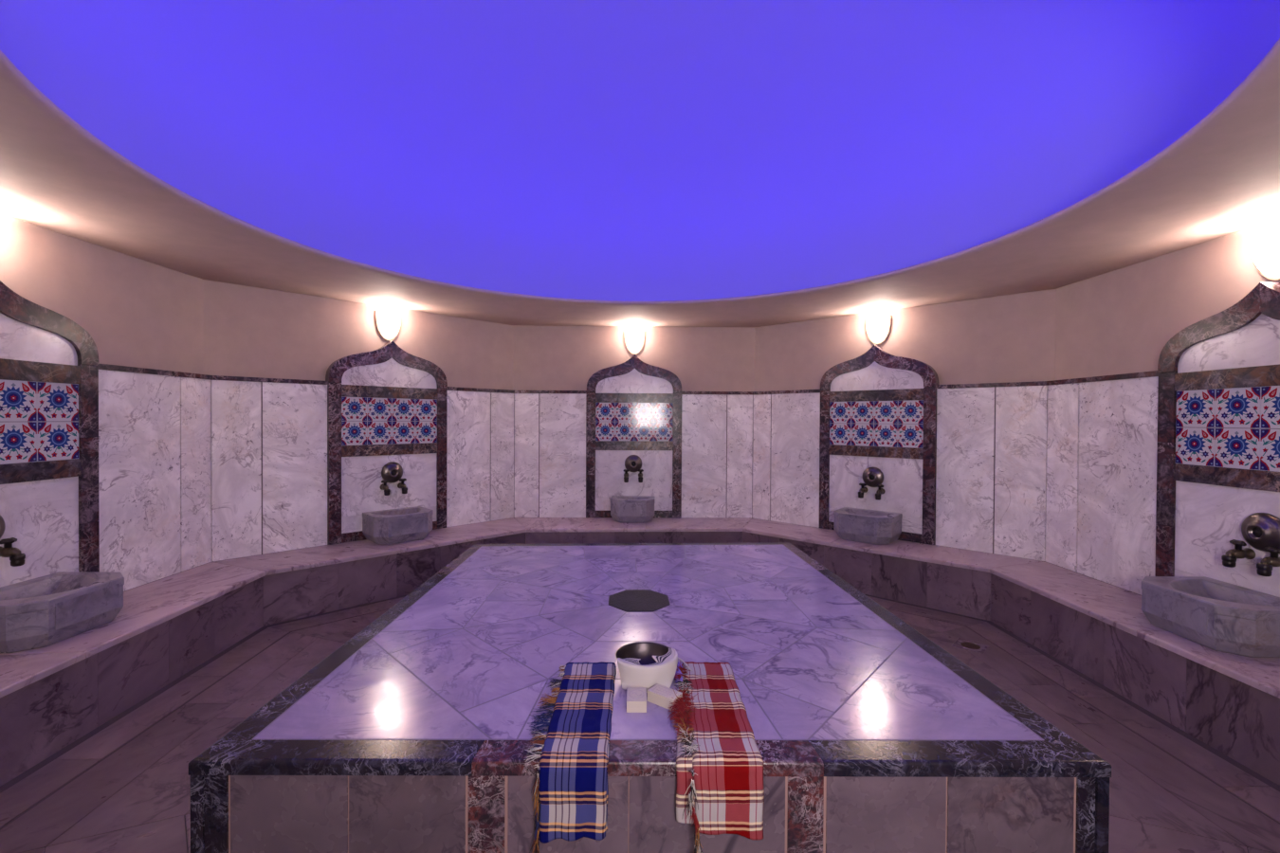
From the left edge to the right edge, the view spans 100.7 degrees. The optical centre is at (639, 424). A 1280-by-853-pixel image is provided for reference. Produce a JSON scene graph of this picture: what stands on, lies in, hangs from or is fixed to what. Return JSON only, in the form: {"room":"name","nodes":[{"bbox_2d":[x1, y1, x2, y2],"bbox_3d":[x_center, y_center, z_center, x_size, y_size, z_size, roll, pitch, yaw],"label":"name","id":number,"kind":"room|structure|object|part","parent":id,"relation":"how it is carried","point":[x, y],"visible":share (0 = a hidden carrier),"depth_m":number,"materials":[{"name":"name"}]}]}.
{"room":"spa","nodes":[
{"label":"spa","id":0,"kind":"room"},
{"bbox_2d":[0,214,211,591],"bbox_3d":[-3.506,0.128,2.825,0.242,2.781,2.954,0,1,0],"label":"wall","id":1,"kind":"structure","parent":0,"point":[155,445],"depth_m":3.62,"materials":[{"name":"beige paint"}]},
{"bbox_2d":[0,214,2,241],"bbox_3d":[-3.402,-0.956,2.734,0.132,0.290,0.241,0,1,0],"label":"wall sconce","id":2,"kind":"object","parent":1,"relation":"attached to","point":[1,216],"visible":1,"depth_m":2.79,"materials":[{"name":"white glass"}]},
{"bbox_2d":[0,280,99,587],"bbox_3d":[-3.414,0.153,2.745,0.116,1.901,1.106,0,1,0],"label":"surround","id":3,"kind":"object","parent":1,"relation":"attached to","point":[49,362],"visible":0.98,"depth_m":3.02,"materials":[{"name":"stone"}]},
{"bbox_2d":[0,514,25,566],"bbox_3d":[-3.311,0.587,2.706,0.138,0.310,0.237,0,1,0],"label":"tap","id":4,"kind":"object","parent":3,"relation":"attached to","point":[16,557],"visible":1,"depth_m":2.77,"materials":[{"name":"brown metal"}]},
{"bbox_3d":[-3.319,0.627,2.788,0.057,0.064,0.064,0,1,-40],"label":"handle","id":5,"kind":"part","parent":4,"relation":"part of","materials":[{"name":"grey metal"}]},
{"bbox_3d":[-3.421,-0.494,2.739,0.093,0.290,0.898,0,1,0],"label":"tympanum panel","id":6,"kind":"part","parent":3,"relation":"part of","materials":[{"name":"stone"}]},
{"bbox_3d":[-3.428,0.709,2.751,0.093,0.788,0.898,0,1,0],"label":"panel","id":7,"kind":"part","parent":3,"relation":"part of","materials":[{"name":"stone"}]},
{"bbox_2d":[98,364,212,380],"bbox_3d":[-3.421,-0.359,2.820,0.103,0.036,2.830,0,1,0],"label":"trim","id":8,"kind":"structure","parent":1,"relation":"attached to","point":[106,367],"depth_m":3.67,"materials":[{"name":"stone"}]},
{"bbox_2d":[202,279,514,562],"bbox_3d":[-2.513,0.108,5.266,0.239,2.781,2.953,1,1,45],"label":"wall","id":9,"kind":"structure","parent":0,"point":[269,441],"depth_m":4.67,"materials":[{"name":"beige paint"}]},
{"bbox_2d":[212,375,514,393],"bbox_3d":[-2.452,-0.379,5.204,0.100,0.036,2.829,1,1,45],"label":"trim","id":10,"kind":"structure","parent":9,"relation":"attached to","point":[214,377],"depth_m":4.59,"materials":[{"name":"stone"}]},
{"bbox_2d":[325,341,447,545],"bbox_3d":[-2.448,0.133,5.203,0.116,1.901,1.106,1,1,45],"label":"surround","id":11,"kind":"object","parent":9,"relation":"attached to","point":[387,404],"visible":1,"depth_m":5.11,"materials":[{"name":"stone"}]},
{"bbox_3d":[-2.653,1.042,4.954,0.008,0.085,0.249,1,1,45],"label":"skirting","id":12,"kind":"part","parent":11,"relation":"part of","materials":[{"name":"stone"}]},
{"bbox_3d":[-2.452,-0.514,5.204,0.093,0.290,0.898,1,1,45],"label":"tympanum panel","id":13,"kind":"part","parent":11,"relation":"part of","materials":[{"name":"stone"}]},
{"bbox_3d":[-2.459,0.689,5.216,0.093,0.788,0.898,1,1,45],"label":"panel","id":14,"kind":"part","parent":11,"relation":"part of","materials":[{"name":"stone"}]},
{"bbox_2d":[379,461,407,495],"bbox_3d":[-2.376,0.517,5.133,0.138,0.310,0.237,1,1,45],"label":"tap","id":15,"kind":"object","parent":11,"relation":"attached to","point":[392,472],"visible":1,"depth_m":5.14,"materials":[{"name":"brown metal"}]},
{"bbox_3d":[-2.438,0.559,5.081,0.057,0.064,0.064,0,1,5],"label":"handle","id":16,"kind":"part","parent":15,"relation":"part of","materials":[{"name":"grey metal"}]},
{"bbox_3d":[-2.196,1.040,5.415,0.008,0.085,0.249,1,1,45],"label":"skirting","id":17,"kind":"part","parent":11,"relation":"part of","materials":[{"name":"stone"}]},
{"bbox_2d":[375,308,401,340],"bbox_3d":[-2.438,-0.976,5.187,0.132,0.290,0.241,1,1,45],"label":"wall sconce","id":18,"kind":"object","parent":9,"relation":"attached to","point":[388,321],"visible":1,"depth_m":5.15,"materials":[{"name":"white glass"}]},
{"bbox_2d":[512,325,754,518],"bbox_3d":[-0.071,0.110,6.306,2.973,2.781,0.239,0,1,-1],"label":"wall","id":19,"kind":"structure","parent":0,"point":[550,429],"depth_m":6.21,"materials":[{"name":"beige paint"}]},
{"bbox_2d":[585,354,681,518],"bbox_3d":[-0.069,0.135,6.215,1.106,1.901,0.116,0,1,-1],"label":"surround","id":20,"kind":"object","parent":19,"relation":"attached to","point":[632,405],"visible":0.99,"depth_m":6.17,"materials":[{"name":"stone"}]},
{"bbox_3d":[-0.398,1.042,6.179,0.249,0.085,0.008,0,1,-1],"label":"skirting","id":21,"kind":"part","parent":20,"relation":"part of","materials":[{"name":"stone"}]},
{"bbox_2d":[622,455,643,482],"bbox_3d":[-0.074,0.505,6.114,0.237,0.310,0.138,0,1,-1],"label":"tap","id":22,"kind":"object","parent":20,"relation":"attached to","point":[632,463],"visible":1,"depth_m":6.13,"materials":[{"name":"brown metal"}]},
{"bbox_3d":[-0.072,0.692,6.232,0.898,0.788,0.093,0,1,-1],"label":"panel","id":23,"kind":"part","parent":20,"relation":"part of","materials":[{"name":"stone"}]},
{"bbox_3d":[-0.066,-0.511,6.219,0.898,0.290,0.093,0,1,-1],"label":"tympanum panel","id":24,"kind":"part","parent":20,"relation":"part of","materials":[{"name":"stone"}]},
{"bbox_3d":[0.251,1.045,6.190,0.249,0.085,0.008,0,1,-1],"label":"skirting","id":25,"kind":"part","parent":20,"relation":"part of","materials":[{"name":"stone"}]},
{"bbox_2d":[514,390,753,395],"bbox_3d":[-0.067,-0.376,6.219,2.852,0.036,0.100,0,1,-1],"label":"trim","id":26,"kind":"structure","parent":19,"relation":"attached to","point":[516,392],"depth_m":6.16,"materials":[{"name":"stone"}]},
{"bbox_2d":[624,328,644,354],"bbox_3d":[-0.063,-0.973,6.197,0.241,0.290,0.132,0,1,-1],"label":"wall sconce","id":27,"kind":"object","parent":19,"relation":"attached to","point":[634,338],"visible":1,"depth_m":6.17,"materials":[{"name":"white glass"}]},
{"bbox_2d":[0,0,1279,301],"bbox_3d":[-0.018,-2.104,2.837,5.800,1.850,5.800,0,1,0],"label":"ceiling","id":28,"kind":"structure","parent":0,"point":[597,150],"depth_m":3.80,"materials":[{"name":"blue paint"}]},
{"bbox_2d":[0,37,1279,327],"bbox_3d":[-0.014,-1.152,2.840,7.012,0.055,6.974,0,1,0],"label":"ceiling","id":29,"kind":"structure","parent":0,"point":[1221,177],"depth_m":3.14,"materials":[{"name":"paint"}]},
{"bbox_2d":[0,593,1279,852],"bbox_3d":[-0.028,1.596,2.869,7.112,0.120,7.074,0,1,0],"label":"floor","id":30,"kind":"structure","parent":0,"point":[122,786],"depth_m":2.46,"materials":[{"name":"grey stone"}]},
{"bbox_2d":[0,517,1279,786],"bbox_3d":[-0.027,1.343,2.866,6.734,0.446,6.694,0,1,0],"label":"bench","id":31,"kind":"object","parent":30,"relation":"on","point":[53,696],"visible":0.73,"depth_m":3.46,"materials":[{"name":"grey stone"}]},
{"bbox_2d":[0,571,124,653],"bbox_3d":[-3.143,0.982,2.806,0.460,0.245,0.566,0,1,0],"label":"stone basin","id":32,"kind":"object","parent":31,"relation":"on","point":[45,611],"visible":1,"depth_m":2.74,"materials":[{"name":"stone"}]},
{"bbox_3d":[-3.024,1.122,2.838,0.738,0.034,2.753,0,1,0],"label":"seat","id":33,"kind":"part","parent":31,"relation":"part of","materials":[{"name":"stone"}]},
{"bbox_3d":[-2.202,1.104,4.965,0.649,0.034,2.753,1,1,45],"label":"seat","id":34,"kind":"part","parent":31,"relation":"part of","materials":[{"name":"stone"}]},
{"bbox_2d":[362,506,433,544],"bbox_3d":[-2.276,0.957,5.037,0.404,0.258,0.546,1,1,45],"label":"stone basin","id":35,"kind":"object","parent":31,"relation":"on","point":[393,526],"visible":1,"depth_m":4.89,"materials":[{"name":"stone"}]},
{"bbox_2d":[610,495,655,523],"bbox_3d":[-0.083,0.959,6.004,0.496,0.258,0.320,0,1,2],"label":"stone basin","id":36,"kind":"object","parent":31,"relation":"on","point":[630,509],"visible":1,"depth_m":5.86,"materials":[{"name":"stone"}]},
{"bbox_3d":[-0.071,1.106,5.874,2.777,0.034,0.674,0,1,0],"label":"seat","id":37,"kind":"part","parent":31,"relation":"part of","materials":[{"name":"stone"}]},
{"bbox_2d":[833,507,902,545],"bbox_3d":[2.177,0.980,5.127,0.546,0.258,0.404,1,1,43],"label":"stone basin","id":38,"kind":"object","parent":31,"relation":"on","point":[852,524],"visible":1,"depth_m":4.98,"materials":[{"name":"stone"}]},
{"bbox_3d":[2.120,1.126,5.070,2.738,0.034,0.601,1,1,43],"label":"seat","id":39,"kind":"part","parent":31,"relation":"part of","materials":[{"name":"stone"}]},
{"bbox_3d":[3.040,1.153,2.930,0.601,0.034,2.856,0,1,0],"label":"seat","id":40,"kind":"part","parent":31,"relation":"part of","materials":[{"name":"stone"}]},
{"bbox_2d":[1141,576,1279,658],"bbox_3d":[3.083,1.015,2.832,0.460,0.245,0.566,0,1,0],"label":"stone basin","id":41,"kind":"object","parent":31,"relation":"on","point":[1215,614],"visible":1,"depth_m":2.73,"materials":[{"name":"stone"}]},
{"bbox_2d":[188,542,1111,852],"bbox_3d":[0.022,1.247,2.823,2.585,0.640,2.680,0,1,0],"label":"platform","id":42,"kind":"object","parent":30,"relation":"on","point":[411,736],"visible":0.98,"depth_m":1.64,"materials":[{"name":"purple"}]},
{"bbox_2d":[523,661,616,852],"bbox_3d":[-0.223,1.065,1.755,0.265,0.303,0.615,0,1,0],"label":"plaid towel","id":43,"kind":"object","parent":42,"relation":"on","point":[572,790],"visible":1,"depth_m":1.49,"materials":[{"name":"blue fabric"}]},
{"bbox_2d":[626,687,646,713],"bbox_3d":[-0.011,0.922,1.780,0.065,0.038,0.090,0,1,0],"label":"soap bar","id":44,"kind":"object","parent":42,"relation":"on","point":[636,697],"visible":1,"depth_m":1.74,"materials":[{"name":"beige"}]},
{"bbox_3d":[-0.006,0.944,2.810,0.319,0.033,0.335,0,1,0],"label":"octagonal plate","id":45,"kind":"part","parent":42,"relation":"part of","materials":[{"name":"stone"}]},
{"bbox_2d":[617,648,677,693],"bbox_3d":[0.043,0.891,1.917,0.233,0.088,0.128,0,1,-23],"label":"bowl","id":46,"kind":"object","parent":42,"relation":"on","point":[632,674],"visible":0.94,"depth_m":1.88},
{"bbox_2d":[615,641,670,664],"bbox_3d":[0.019,0.896,1.978,0.225,0.084,0.225,0,1,0],"label":"metal bowl","id":47,"kind":"object","parent":46,"relation":"in","point":[645,651],"visible":0.56,"depth_m":2.06,"materials":[{"name":"grey metal"}]},
{"bbox_2d":[647,683,682,711],"bbox_3d":[0.084,0.922,1.798,0.104,0.038,0.058,1,1,37],"label":"soap bar","id":48,"kind":"object","parent":42,"relation":"on","point":[660,695],"visible":1,"depth_m":1.79,"materials":[{"name":"beige wax"}]},
{"bbox_2d":[674,658,692,685],"bbox_3d":[0.152,0.922,2.009,0.083,0.034,0.197,0,1,-12],"label":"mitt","id":49,"kind":"object","parent":42,"relation":"on","point":[679,663],"visible":0.42,"depth_m":1.97,"materials":[{"name":"fabric"}]},
{"bbox_3d":[0.150,0.916,2.049,0.021,0.024,0.148,0,1,-44],"label":"cord","id":50,"kind":"part","parent":49,"relation":"part of","materials":[{"name":"white fabric"}]},
{"bbox_2d":[667,660,764,852],"bbox_3d":[0.217,1.055,1.744,0.272,0.353,0.658,0,1,0],"label":"plaid towel","id":51,"kind":"object","parent":42,"relation":"on","point":[720,764],"visible":0.98,"depth_m":1.49,"materials":[{"name":"red fabric"}]},
{"bbox_2d":[952,638,988,654],"bbox_3d":[2.303,1.539,3.696,0.180,0.003,0.180,1,1,45],"label":"floor drain","id":52,"kind":"object","parent":30,"relation":"on","point":[963,644],"visible":1,"depth_m":3.69,"materials":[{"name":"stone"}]},
{"bbox_2d":[752,289,1056,562],"bbox_3d":[2.413,0.133,5.365,2.942,2.781,0.239,1,1,43],"label":"wall","id":53,"kind":"structure","parent":0,"point":[991,445],"depth_m":4.80,"materials":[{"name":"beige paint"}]},
{"bbox_2d":[865,312,891,345],"bbox_3d":[2.351,-0.951,5.285,0.241,0.290,0.132,1,1,43],"label":"wall sconce","id":54,"kind":"object","parent":53,"relation":"attached to","point":[877,325],"visible":1,"depth_m":5.25,"materials":[{"name":"white glass"}]},
{"bbox_2d":[819,345,939,545],"bbox_3d":[2.350,0.158,5.301,1.106,1.901,0.116,1,1,43],"label":"surround","id":55,"kind":"object","parent":53,"relation":"attached to","point":[878,408],"visible":1,"depth_m":5.21,"materials":[{"name":"stone"}]},
{"bbox_3d":[2.079,1.062,5.501,0.249,0.085,0.008,1,1,43],"label":"skirting","id":56,"kind":"part","parent":55,"relation":"part of","materials":[{"name":"stone"}]},
{"bbox_2d":[858,466,885,500],"bbox_3d":[2.276,0.571,5.228,0.237,0.310,0.138,1,1,43],"label":"tap","id":57,"kind":"object","parent":55,"relation":"attached to","point":[872,477],"visible":1,"depth_m":5.23,"materials":[{"name":"brown metal"}]},
{"bbox_3d":[2.221,0.611,5.289,0.064,0.064,0.057,0,1,3],"label":"handle","id":58,"kind":"part","parent":57,"relation":"part of","materials":[{"name":"grey metal"}]},
{"bbox_3d":[2.342,0.613,5.178,0.064,0.064,0.057,0,1,3],"label":"handle","id":59,"kind":"part","parent":57,"relation":"part of","materials":[{"name":"grey metal"}]},
{"bbox_3d":[2.354,0.714,5.314,0.898,0.788,0.093,1,1,43],"label":"panel","id":60,"kind":"part","parent":55,"relation":"part of","materials":[{"name":"stone"}]},
{"bbox_3d":[2.360,-0.489,5.302,0.898,0.290,0.093,1,1,43],"label":"tympanum panel","id":61,"kind":"part","parent":55,"relation":"part of","materials":[{"name":"stone"}]},
{"bbox_3d":[2.556,1.069,5.061,0.249,0.085,0.008,1,1,43],"label":"skirting","id":62,"kind":"part","parent":55,"relation":"part of","materials":[{"name":"stone"}]},
{"bbox_2d":[752,381,1046,394],"bbox_3d":[2.359,-0.354,5.302,2.816,0.036,0.100,1,1,43],"label":"trim","id":63,"kind":"structure","parent":53,"relation":"attached to","point":[1036,383],"depth_m":4.73,"materials":[{"name":"stone"}]},
{"bbox_2d":[1045,219,1279,595],"bbox_3d":[3.454,0.164,2.925,0.239,2.781,3.062,0,1,0],"label":"wall","id":64,"kind":"structure","parent":0,"point":[1102,437],"depth_m":3.73,"materials":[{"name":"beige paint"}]},
{"bbox_2d":[1046,370,1162,385],"bbox_3d":[3.375,-0.324,2.918,0.100,0.036,2.935,0,1,0],"label":"trim","id":65,"kind":"structure","parent":64,"relation":"attached to","point":[1153,374],"depth_m":3.79,"materials":[{"name":"stone"}]},
{"bbox_2d":[1154,281,1279,597],"bbox_3d":[3.363,0.188,2.843,0.116,1.901,1.106,0,1,0],"label":"surround","id":66,"kind":"object","parent":64,"relation":"attached to","point":[1218,450],"visible":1,"depth_m":3.04,"materials":[{"name":"stone"}]},
{"bbox_3d":[3.371,0.745,2.849,0.093,0.788,0.898,0,1,0],"label":"panel","id":67,"kind":"part","parent":66,"relation":"part of","materials":[{"name":"stone"}]},
{"bbox_3d":[3.377,-0.458,2.837,0.093,0.290,0.898,0,1,0],"label":"tympanum panel","id":68,"kind":"part","parent":66,"relation":"part of","materials":[{"name":"stone"}]},
{"bbox_2d":[1221,512,1279,576],"bbox_3d":[3.256,0.621,2.813,0.138,0.310,0.237,0,1,0],"label":"tap","id":69,"kind":"object","parent":66,"relation":"attached to","point":[1261,531],"visible":1,"depth_m":2.80,"materials":[{"name":"brown metal"}]},
{"bbox_3d":[3.263,0.661,2.895,0.057,0.064,0.064,0,1,-40],"label":"handle","id":70,"kind":"part","parent":69,"relation":"part of","materials":[{"name":"grey metal"}]},
{"bbox_3d":[3.263,0.663,2.731,0.057,0.064,0.064,0,1,-40],"label":"handle","id":71,"kind":"part","parent":69,"relation":"part of","materials":[{"name":"grey metal"}]},
{"bbox_2d":[1248,219,1279,280],"bbox_3d":[3.362,-0.920,2.832,0.132,0.290,0.241,0,1,0],"label":"wall sconce","id":72,"kind":"object","parent":64,"relation":"attached to","point":[1264,239],"visible":1,"depth_m":2.81,"materials":[{"name":"white glass"}]},
{"bbox_3d":[3.418,-0.914,2.832,0.021,0.278,0.241,0,1,0],"label":"plate","id":73,"kind":"part","parent":72,"relation":"part of","materials":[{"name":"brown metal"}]}
]}

